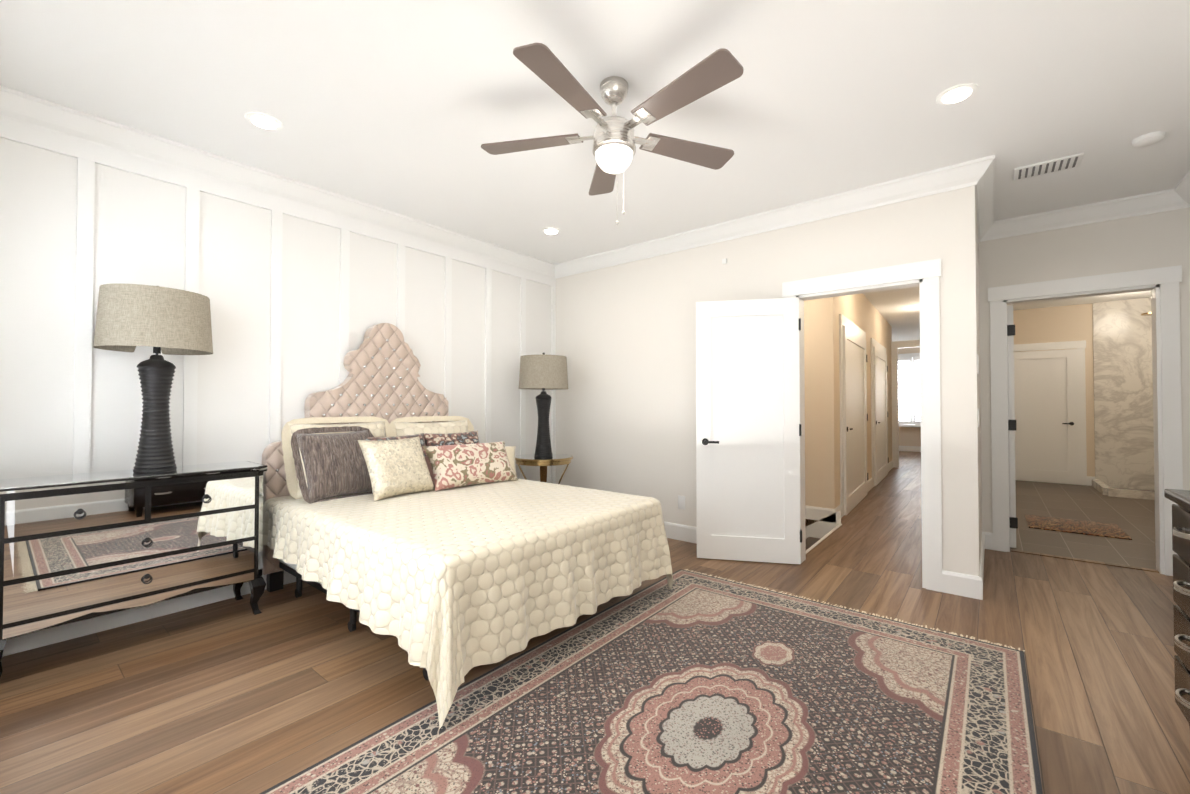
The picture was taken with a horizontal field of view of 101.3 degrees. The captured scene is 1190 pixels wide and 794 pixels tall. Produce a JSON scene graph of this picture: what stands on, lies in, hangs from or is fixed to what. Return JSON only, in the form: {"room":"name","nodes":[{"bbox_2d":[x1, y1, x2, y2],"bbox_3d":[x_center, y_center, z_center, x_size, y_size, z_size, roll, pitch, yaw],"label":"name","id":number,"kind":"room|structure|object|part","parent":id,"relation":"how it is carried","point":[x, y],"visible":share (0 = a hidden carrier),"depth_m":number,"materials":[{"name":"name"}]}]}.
{"room":"bedroom","nodes":[
{"label":"bedroom","id":0,"kind":"room"},
{"bbox_2d":[0,138,550,482],"bbox_3d":[-1.803,-0.091,3.852,0.120,2.750,4.390,-1,-1,39],"label":"wall","id":1,"kind":"structure","parent":0,"point":[139,229],"depth_m":3.06,"materials":[{"name":"white paint"}]},
{"bbox_2d":[0,117,555,483],"bbox_3d":[-1.748,-0.126,3.808,0.020,2.440,4.150,-1,-1,39],"label":"trim","id":2,"kind":"structure","parent":1,"relation":"attached to","point":[88,155],"depth_m":3.10,"materials":[{"name":"white wood"}]},
{"bbox_2d":[0,85,560,278],"bbox_3d":[-1.679,-1.404,3.848,0.102,0.125,4.030,-1,-1,39],"label":"crown molding","id":3,"kind":"structure","parent":1,"relation":"attached to","point":[40,113],"depth_m":3.05,"materials":[{"name":"white"}]},
{"bbox_2d":[2,446,1094,656],"bbox_3d":[3.679,1.229,6.537,5.000,0.190,15.250,-1,-1,39],"label":"baseboard","id":4,"kind":"structure","parent":1,"relation":"attached to","point":[964,585],"depth_m":3.00,"materials":[{"name":"white wood"}]},
{"bbox_2d":[0,451,1189,793],"bbox_3d":[3.636,1.375,6.569,5.130,0.100,15.490,-1,-1,39],"label":"floor","id":5,"kind":"structure","parent":0,"point":[230,696],"depth_m":2.22,"materials":[{"name":"brown wood"}]},
{"bbox_2d":[0,461,267,676],"bbox_3d":[-2.417,0.834,2.592,0.425,0.864,1.078,-1,-1,39],"label":"chest","id":6,"kind":"object","parent":5,"relation":"on","point":[77,547],"visible":1,"depth_m":2.41,"materials":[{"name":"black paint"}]},
{"bbox_2d":[93,283,212,472],"bbox_3d":[-2.392,-0.103,2.663,0.486,1.011,0.486,-1,-1,39],"label":"table lamp","id":7,"kind":"object","parent":6,"relation":"on","point":[158,319],"visible":1,"depth_m":2.58,"materials":[{"name":"black"}]},
{"bbox_2d":[262,323,672,728],"bbox_3d":[-0.839,0.344,3.170,2.167,1.860,1.817,-1,-1,39],"label":"bed","id":8,"kind":"object","parent":5,"relation":"on","point":[451,553],"visible":1,"depth_m":2.74,"materials":[{"name":"fabric"}]},
{"bbox_3d":[-1.650,0.354,3.818,0.092,1.860,1.620,-1,-1,39],"label":"headboard","id":9,"kind":"part","parent":8,"relation":"part of","materials":[{"name":"fabric"}]},
{"bbox_2d":[263,478,672,728],"bbox_3d":[-0.804,0.950,3.125,2.067,0.601,1.805,-1,-1,39],"label":"quilt","id":10,"kind":"object","parent":8,"relation":"on","point":[463,576],"depth_m":2.38,"materials":[{"name":"beige fabric"}]},
{"bbox_2d":[505,446,516,476],"bbox_3d":[-0.819,0.542,4.087,0.336,0.247,0.361,-1,-1,39],"label":"pillow","id":11,"kind":"object","parent":8,"relation":"on","point":[509,450],"depth_m":4.09,"materials":[{"name":"beige fabric"}]},
{"bbox_2d":[515,453,572,483],"bbox_3d":[-0.501,0.937,4.745,0.580,0.720,0.580,-1,-1,39],"label":"side table","id":12,"kind":"object","parent":5,"relation":"on","point":[543,463],"visible":0.5,"depth_m":4.56,"materials":[{"name":"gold metal"}]},
{"bbox_2d":[518,352,567,456],"bbox_3d":[-0.501,0.071,4.758,0.486,1.011,0.486,-1,-1,39],"label":"table lamp","id":13,"kind":"object","parent":12,"relation":"on","point":[543,372],"visible":1,"depth_m":4.62,"materials":[{"name":"black"}]},
{"bbox_2d":[259,569,1042,793],"bbox_3d":[0.428,1.248,1.828,1.908,0.012,3.133,-1,-1,39],"label":"rug","id":14,"kind":"object","parent":5,"relation":"on","point":[691,682],"visible":1,"depth_m":1.91,"materials":[{"name":"fabric"}]},
{"bbox_2d":[1164,489,1189,726],"bbox_3d":[1.793,0.786,0.948,0.618,0.910,1.824,-1,-1,39],"label":"dresser","id":15,"kind":"object","parent":5,"relation":"on","point":[1181,543],"visible":1,"depth_m":1.71,"materials":[{"name":"black wood"}]},
{"bbox_2d":[0,0,1189,341],"bbox_3d":[4.067,-1.480,6.262,6.240,0.100,15.490,-1,-1,39],"label":"ceiling","id":16,"kind":"structure","parent":0,"point":[408,108],"depth_m":2.41,"materials":[{"name":"white paint"}]},
{"bbox_2d":[245,112,282,129],"bbox_3d":[-1.781,-1.478,2.626,0.169,0.011,0.169,-1,-1,33],"label":"recessed light","id":17,"kind":"object","parent":16,"relation":"in","point":[261,120],"depth_m":2.61,"materials":[{"name":"white"}]},
{"bbox_2d":[541,227,560,234],"bbox_3d":[-0.385,-1.453,4.288,0.169,0.011,0.169,-1,-1,33],"label":"recessed light","id":18,"kind":"object","parent":16,"relation":"in","point":[549,230],"depth_m":4.27,"materials":[{"name":"white"}]},
{"bbox_2d":[481,43,743,224],"bbox_3d":[0.091,-1.146,2.294,1.283,0.686,1.276,-1,-1,39],"label":"ceiling fan","id":19,"kind":"object","parent":16,"relation":"hanging from","point":[614,138],"visible":1,"depth_m":2.23,"materials":[{"name":"brown wood"}]},
{"bbox_2d":[936,83,978,104],"bbox_3d":[1.777,-1.481,2.397,0.169,0.011,0.169,-1,-1,33],"label":"recessed light","id":20,"kind":"object","parent":16,"relation":"in","point":[957,94],"depth_m":2.38,"materials":[{"name":"white"}]},
{"bbox_2d":[1013,153,1083,180],"bbox_3d":[2.894,-1.470,3.127,0.320,0.013,0.200,-1,-1,39],"label":"ceiling vent","id":21,"kind":"object","parent":16,"relation":"in","point":[1053,165],"visible":0.98,"depth_m":3.11,"materials":[{"name":"white plastic"}]},
{"bbox_2d":[1141,312,1151,315],"bbox_3d":[7.599,-1.275,6.649,0.220,0.300,0.220,-1,-1,39],"label":"shower head","id":22,"kind":"object","parent":16,"relation":"attached to","point":[1147,314],"visible":0.27,"depth_m":6.65},
{"bbox_2d":[1132,131,1165,147],"bbox_3d":[3.158,-1.464,2.784,0.130,0.034,0.130,-1,-1,39],"label":"smoke detector","id":23,"kind":"object","parent":16,"relation":"attached to","point":[1148,139],"visible":1,"depth_m":2.76,"materials":[{"name":"white plastic"}]},
{"bbox_2d":[556,185,979,575],"bbox_3d":[1.025,-0.084,4.310,3.700,2.750,0.120,-1,-1,39],"label":"wall","id":24,"kind":"structure","parent":0,"point":[626,399],"depth_m":4.38,"materials":[{"name":"white paint"}]},
{"bbox_2d":[678,495,684,509],"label":"electrical outlet","id":25,"kind":"object","parent":24,"relation":"attached to","point":[681,502],"depth_m":4.41,"materials":[{"name":"white plastic"}]},
{"bbox_2d":[696,298,801,563],"bbox_3d":[1.196,0.257,3.828,0.786,2.038,0.148,0,-1,12],"label":"door leaf","id":26,"kind":"structure","parent":24,"relation":"in","point":[748,430],"depth_m":3.82,"materials":[{"name":"white wood"}]},
{"bbox_2d":[556,155,994,276],"bbox_3d":[1.042,-1.399,4.173,3.682,0.125,0.102,-1,-1,39],"label":"crown molding","id":27,"kind":"structure","parent":24,"relation":"attached to","point":[980,172],"depth_m":3.70,"materials":[{"name":"white"}]},
{"bbox_2d":[782,258,941,591],"bbox_3d":[1.926,0.187,3.576,1.024,2.185,0.168,-1,-1,39],"label":"door frame","id":28,"kind":"structure","parent":24,"relation":"attached to","point":[925,275],"depth_m":3.29,"materials":[{"name":"white wood"}]},
{"bbox_2d":[977,355,978,373],"label":"switch plates","id":29,"kind":"object","parent":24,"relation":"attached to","point":[977,355],"depth_m":3.18,"materials":[{"name":"white plastic"}]},
{"bbox_2d":[804,299,821,526],"bbox_3d":[1.996,0.734,5.545,1.240,4.350,0.120,-1,-1,39],"label":"wall","id":30,"kind":"structure","parent":0,"point":[813,410],"depth_m":5.21,"materials":[{"name":"beige paint"}]},
{"bbox_2d":[821,293,891,508],"bbox_3d":[4.117,-0.039,7.375,0.350,2.750,5.625,-1,-1,39],"label":"wall","id":31,"kind":"structure","parent":0,"point":[860,311],"depth_m":5.20,"materials":[{"name":"beige paint"}]},
{"bbox_2d":[842,326,867,514],"bbox_3d":[3.226,0.267,5.998,0.143,2.082,1.563,-1,-1,39],"label":"closed door","id":32,"kind":"structure","parent":31,"relation":"in","point":[855,417],"depth_m":5.89,"materials":[{"name":"white wood"}]},
{"bbox_2d":[873,347,888,485],"bbox_3d":[4.659,0.295,7.924,0.143,2.082,1.563,-1,-1,39],"label":"closed door","id":33,"kind":"structure","parent":31,"relation":"in","point":[880,415],"depth_m":7.84,"materials":[{"name":"white wood"}]},
{"bbox_2d":[898,347,920,446],"bbox_3d":[8.155,0.042,12.818,3.080,2.750,0.120,-1,-1,39],"label":"wall","id":34,"kind":"structure","parent":0,"point":[909,436],"depth_m":12.70,"materials":[{"name":"beige paint"}]},
{"bbox_2d":[898,353,920,426],"bbox_3d":[8.223,-0.166,12.635,1.020,1.940,0.084,-1,-1,39],"label":"window","id":35,"kind":"structure","parent":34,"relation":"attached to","point":[909,406],"depth_m":12.67,"materials":[{"name":"white glass"}]},
{"bbox_2d":[975,197,981,568],"bbox_3d":[2.880,-0.093,3.709,0.060,2.750,1.280,-1,-1,39],"label":"wall","id":36,"kind":"structure","parent":0,"point":[978,389],"depth_m":3.60,"materials":[{"name":"white paint"}]},
{"bbox_2d":[975,185,995,241],"bbox_3d":[2.912,-1.407,3.639,0.102,0.125,1.380,-1,-1,39],"label":"crown molding","id":37,"kind":"structure","parent":36,"relation":"attached to","point":[986,224],"depth_m":3.71,"materials":[{"name":"white"}]},
{"bbox_2d":[1013,303,1094,476],"bbox_3d":[7.493,-0.038,7.437,2.420,2.750,0.120,-1,-1,39],"label":"wall","id":38,"kind":"structure","parent":0,"point":[1058,324],"depth_m":7.52,"materials":[{"name":"beige paint"}]},
{"bbox_2d":[1014,349,1078,484],"bbox_3d":[7.047,0.301,7.652,0.750,2.062,0.094,-1,-1,39],"label":"bathroom door","id":39,"kind":"structure","parent":38,"relation":"in","point":[1046,410],"depth_m":7.65,"materials":[{"name":"white wood"}]},
{"bbox_2d":[1092,479,1111,495],"bbox_3d":[7.173,1.280,6.911,0.080,0.100,1.030,-1,-1,39],"label":"trim","id":40,"kind":"structure","parent":38,"relation":"attached to","point":[1101,487],"depth_m":6.75,"materials":[{"name":"stone"}]},
{"bbox_2d":[1010,480,1155,568],"bbox_3d":[5.884,1.358,5.476,2.480,0.100,5.160,-1,-1,39],"label":"floor","id":41,"kind":"structure","parent":0,"point":[1133,519],"depth_m":5.15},
{"bbox_2d":[1025,515,1131,539],"bbox_3d":[4.794,1.294,4.893,0.700,0.012,0.700,-1,-1,39],"label":"bath rug","id":42,"kind":"object","parent":41,"relation":"on","point":[1109,530],"visible":0.96,"depth_m":4.85,"materials":[{"name":"brown fabric"}]},
{"bbox_2d":[1010,549,1158,572],"bbox_3d":[3.807,1.282,3.840,0.870,0.008,0.060,-1,-1,39],"label":"threshold","id":43,"kind":"object","parent":41,"relation":"on","point":[1089,561],"depth_m":3.81,"materials":[{"name":"brown wood"}]},
{"bbox_2d":[1112,488,1154,499],"bbox_3d":[7.285,1.269,6.223,0.960,0.100,0.100,-1,-1,39],"label":"trim","id":44,"kind":"structure","parent":41,"relation":"on","point":[1126,493],"depth_m":6.37,"materials":[{"name":"stone"}]},
{"bbox_2d":[979,207,1189,532],"bbox_3d":[4.285,-0.096,3.473,2.420,2.750,0.120,-1,-1,39],"label":"wall","id":45,"kind":"structure","parent":0,"point":[1151,241],"depth_m":3.80,"materials":[{"name":"white paint"}]},
{"bbox_2d":[1007,305,1017,547],"bbox_3d":[3.795,0.252,4.495,0.148,2.068,0.836,-1,-1,36],"label":"door leaf","id":46,"kind":"structure","parent":45,"relation":"in","point":[1013,519],"depth_m":4.17,"materials":[{"name":"white wood"}]},
{"bbox_2d":[996,189,1171,238],"bbox_3d":[3.733,-1.404,3.796,0.960,0.125,0.102,-1,-1,39],"label":"crown molding","id":47,"kind":"structure","parent":45,"relation":"attached to","point":[1159,201],"depth_m":3.75,"materials":[{"name":"white"}]},
{"bbox_2d":[988,265,1182,575],"bbox_3d":[3.800,0.176,3.848,1.074,2.215,0.148,-1,-1,39],"label":"door frame","id":48,"kind":"structure","parent":45,"relation":"attached to","point":[1161,285],"depth_m":3.67,"materials":[{"name":"white wood"}]},
{"bbox_2d":[1168,171,1189,210],"bbox_3d":[2.446,-1.441,1.334,0.102,0.125,5.550,-1,-1,39],"label":"crown molding","id":49,"kind":"structure","parent":45,"relation":"attached to","point":[1181,193],"depth_m":3.43,"materials":[{"name":"white"}]},
{"bbox_3d":[6.783,-0.078,4.732,0.120,2.750,4.980,-1,-1,39],"label":"wall","id":50,"kind":"structure","parent":0,"visible":0},
{"bbox_2d":[1093,298,1154,490],"bbox_3d":[7.591,-0.050,6.637,1.020,2.750,0.999,-1,-1,39],"label":"wall panel","id":51,"kind":"object","parent":50,"relation":"attached to","point":[1123,395],"visible":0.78,"depth_m":7.14,"materials":[{"name":"beige stone"}]},
{"bbox_3d":[1.592,2.149,4.834,1.480,1.500,1.700,-1,-1,39],"label":"wall","id":52,"kind":"structure","parent":0,"visible":0},
{"bbox_2d":[805,510,841,553],"bbox_3d":[1.632,1.694,4.815,1.175,1.070,1.449,-1,-1,39],"label":"stair steps","id":53,"kind":"structure","parent":52,"relation":"attached to","point":[817,532],"depth_m":5.10,"materials":[{"name":"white wood"}]}
]}

